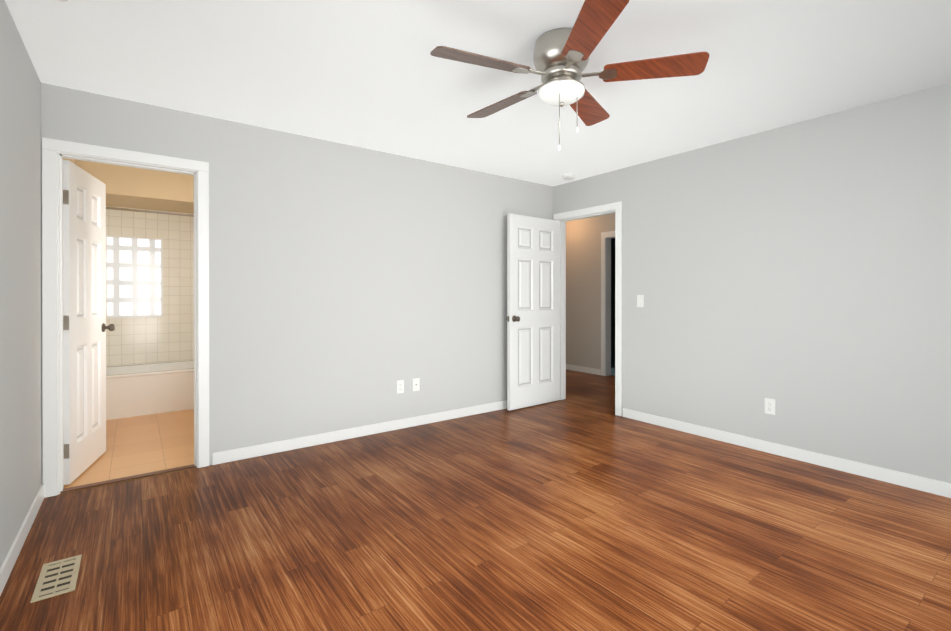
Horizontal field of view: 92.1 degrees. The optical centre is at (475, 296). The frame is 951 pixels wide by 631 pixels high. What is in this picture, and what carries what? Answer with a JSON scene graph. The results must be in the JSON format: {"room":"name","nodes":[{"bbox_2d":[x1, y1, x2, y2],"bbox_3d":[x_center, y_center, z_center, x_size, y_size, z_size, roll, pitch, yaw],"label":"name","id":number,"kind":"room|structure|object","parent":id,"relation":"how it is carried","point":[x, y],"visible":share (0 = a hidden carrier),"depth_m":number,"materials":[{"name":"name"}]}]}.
{"room":"empty bedroom","nodes":[
{"label":"empty bedroom","id":0,"kind":"room"},
{"bbox_2d":[0,0,41,566],"bbox_3d":[-1.280,-0.034,0.882,0.120,2.440,4.420,0,0,-37],"label":"wall","id":1,"kind":"structure","parent":0,"point":[20,317],"depth_m":2.17,"materials":[{"name":"grey paint"}]},
{"bbox_2d":[0,484,43,595],"bbox_3d":[-1.266,1.144,0.980,0.016,0.085,4.254,0,0,-37],"label":"baseboard","id":2,"kind":"structure","parent":1,"relation":"attached to","point":[12,555],"depth_m":2.12,"materials":[{"name":"white wood"}]},
{"bbox_2d":[60,409,196,493],"bbox_3d":[-2.795,1.227,4.295,1.760,0.101,2.740,0,0,-37],"label":"floor","id":3,"kind":"structure","parent":0,"point":[138,445],"depth_m":3.58,"materials":[{"name":"tile"}]},
{"bbox_2d":[106,360,193,419],"bbox_3d":[-3.308,0.965,4.985,1.492,0.418,0.752,0,0,-37],"label":"bathtub","id":4,"kind":"object","parent":3,"relation":"on","point":[143,389],"visible":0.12,"depth_m":4.61,"materials":[{"name":"ceramic"}]},
{"bbox_2d":[63,158,193,213],"bbox_3d":[-2.022,-0.039,3.237,1.500,2.440,0.004,0,0,-37],"label":"wall","id":5,"kind":"structure","parent":0,"point":[133,187],"depth_m":3.07,"materials":[{"name":"beige paint"}]},
{"bbox_2d":[106,235,162,318],"bbox_3d":[-3.785,-0.214,5.088,0.520,0.900,0.015,0,0,-37],"label":"window","id":6,"kind":"structure","parent":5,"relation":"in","point":[134,277],"depth_m":5.08,"materials":[{"name":"white glass"}]},
{"bbox_2d":[106,206,193,366],"bbox_3d":[-3.537,-0.105,5.290,1.520,1.760,0.012,0,0,-37],"label":"wall tile","id":7,"kind":"structure","parent":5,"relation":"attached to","point":[168,336],"depth_m":5.26,"materials":[{"name":"beige tile"}]},
{"bbox_3d":[-3.313,-0.104,4.989,1.520,1.760,0.738,0,0,-37],"label":"tiled wall","id":8,"kind":"structure","parent":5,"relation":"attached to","visible":0},
{"bbox_2d":[106,207,193,216],"bbox_3d":[-3.105,-0.853,4.708,1.520,0.052,0.052,0,0,-37],"label":"rail","id":9,"kind":"object","parent":8,"relation":"attached to","point":[148,211],"visible":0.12,"depth_m":4.58,"materials":[{"name":"silver metal"}]},
{"bbox_2d":[41,83,552,464],"bbox_3d":[-0.866,-0.041,4.020,4.530,2.440,0.120,0,0,-37],"label":"wall","id":10,"kind":"structure","parent":0,"point":[350,286],"depth_m":3.71,"materials":[{"name":"grey paint"}]},
{"bbox_2d":[63,160,114,484],"bbox_3d":[-2.678,0.160,3.149,0.173,2.018,0.682,0,0,-24],"label":"bathroom door","id":11,"kind":"structure","parent":10,"relation":"in","point":[85,327],"depth_m":3.08,"materials":[{"name":"wood"}]},
{"bbox_2d":[42,137,208,497],"bbox_3d":[-2.243,0.123,2.998,0.852,2.116,0.156,0,0,-37],"label":"door frame","id":12,"kind":"structure","parent":10,"relation":"attached to","point":[55,152],"depth_m":2.77,"materials":[{"name":"white wood"}]},
{"bbox_2d":[212,400,506,464],"bbox_3d":[-0.476,1.136,4.231,3.416,0.085,0.013,0,0,-37],"label":"baseboard","id":13,"kind":"structure","parent":10,"relation":"attached to","point":[231,455],"depth_m":3.77,"materials":[{"name":"white wood"}]},
{"bbox_2d":[397,380,403,393],"bbox_3d":[-0.671,0.803,4.086,0.072,0.116,0.008,0,0,-37],"label":"electrical outlet","id":14,"kind":"object","parent":10,"relation":"attached to","point":[400,386],"visible":1,"depth_m":4.08,"materials":[{"name":"white plastic"}]},
{"bbox_2d":[412,378,419,390],"bbox_3d":[-0.543,0.803,4.182,0.072,0.116,0.008,0,0,-37],"label":"electrical outlet","id":15,"kind":"object","parent":10,"relation":"attached to","point":[415,384],"visible":1,"depth_m":4.18,"materials":[{"name":"white plastic"}]},
{"bbox_2d":[0,369,950,630],"bbox_3d":[0.375,1.229,3.812,6.270,0.100,7.140,0,0,-37],"label":"floor","id":16,"kind":"structure","parent":0,"point":[582,506],"depth_m":2.23,"materials":[{"name":"brown wood"}]},
{"bbox_2d":[30,554,81,602],"bbox_3d":[-1.759,1.179,1.931,0.130,0.010,0.310,0,0,-37],"label":"floor vent","id":17,"kind":"object","parent":16,"relation":"in","point":[58,577],"visible":1,"depth_m":1.92,"materials":[{"name":"metal"}]},
{"bbox_2d":[60,464,195,492],"bbox_3d":[-2.234,1.178,2.989,0.704,0.006,0.055,0,0,-37],"label":"threshold","id":18,"kind":"object","parent":16,"relation":"on","point":[125,478],"visible":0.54,"depth_m":2.96,"materials":[{"name":"brown wood"}]},
{"bbox_2d":[5,0,950,185],"bbox_3d":[0.351,-1.311,3.838,6.270,0.100,7.220,0,0,-37],"label":"ceiling","id":19,"kind":"structure","parent":0,"point":[376,75],"depth_m":2.50,"materials":[{"name":"paint"}]},
{"bbox_2d":[562,174,574,179],"bbox_3d":[0.971,-1.243,4.773,0.136,0.040,0.136,0,0,-37],"label":"smoke detector","id":20,"kind":"object","parent":19,"relation":"attached to","point":[568,176],"visible":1,"depth_m":4.73,"materials":[{"name":"white plastic"}]},
{"bbox_2d":[430,0,708,150],"bbox_3d":[0.392,-0.977,2.282,1.279,0.561,1.249,0,0,-37],"label":"ceiling fan","id":21,"kind":"object","parent":19,"relation":"hanging from","point":[561,57],"visible":1,"depth_m":2.15,"materials":[{"name":"brown wood"}]},
{"bbox_2d":[566,213,614,368],"bbox_3d":[0.870,-0.045,5.485,0.004,2.440,5.040,0,0,-37],"label":"wall","id":22,"kind":"structure","parent":0,"point":[583,292],"depth_m":4.97,"materials":[{"name":"paint"}]},
{"bbox_2d":[566,364,600,374],"bbox_3d":[1.301,1.127,7.609,0.013,0.085,1.912,0,0,-37],"label":"baseboard","id":23,"kind":"structure","parent":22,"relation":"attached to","point":[583,369],"depth_m":7.08,"materials":[{"name":"white wood"}]},
{"bbox_2d":[601,231,614,375],"bbox_3d":[2.197,0.108,6.498,0.136,2.128,0.912,0,0,-37],"label":"door frame","id":24,"kind":"structure","parent":22,"relation":"attached to","point":[606,237],"depth_m":6.80,"materials":[{"name":"white wood"}]},
{"bbox_2d":[553,83,950,482],"bbox_3d":[2.258,-0.040,3.514,0.120,2.440,4.420,0,0,-37],"label":"wall","id":25,"kind":"structure","parent":0,"point":[799,273],"depth_m":3.28,"materials":[{"name":"grey paint"}]},
{"bbox_2d":[506,213,559,410],"bbox_3d":[0.644,0.155,4.940,0.786,2.018,0.173,0,0,-39],"label":"hall door","id":26,"kind":"structure","parent":25,"relation":"in","point":[533,311],"depth_m":4.90,"materials":[{"name":"wood"}]},
{"bbox_2d":[553,201,621,415],"bbox_3d":[1.215,0.118,4.920,0.156,2.116,0.928,0,0,-37],"label":"door frame","id":27,"kind":"structure","parent":25,"relation":"attached to","point":[599,210],"depth_m":4.65,"materials":[{"name":"white wood"}]},
{"bbox_2d":[637,295,643,306],"bbox_3d":[1.559,0.041,4.340,0.016,0.116,0.072,0,0,-37],"label":"light switch","id":28,"kind":"object","parent":25,"relation":"attached to","point":[640,300],"visible":1,"depth_m":4.34,"materials":[{"name":"white plastic"}]},
{"bbox_2d":[765,398,774,414],"bbox_3d":[2.222,0.828,3.456,0.008,0.116,0.072,0,0,-37],"label":"electrical outlet","id":29,"kind":"object","parent":25,"relation":"attached to","point":[769,406],"visible":1,"depth_m":3.45,"materials":[{"name":"white plastic"}]},
{"bbox_2d":[623,408,950,497],"bbox_3d":[2.440,1.138,3.159,0.016,0.085,3.328,0,0,-37],"label":"baseboard","id":30,"kind":"structure","parent":25,"relation":"attached to","point":[932,486],"depth_m":3.26,"materials":[{"name":"white wood"}]}
]}

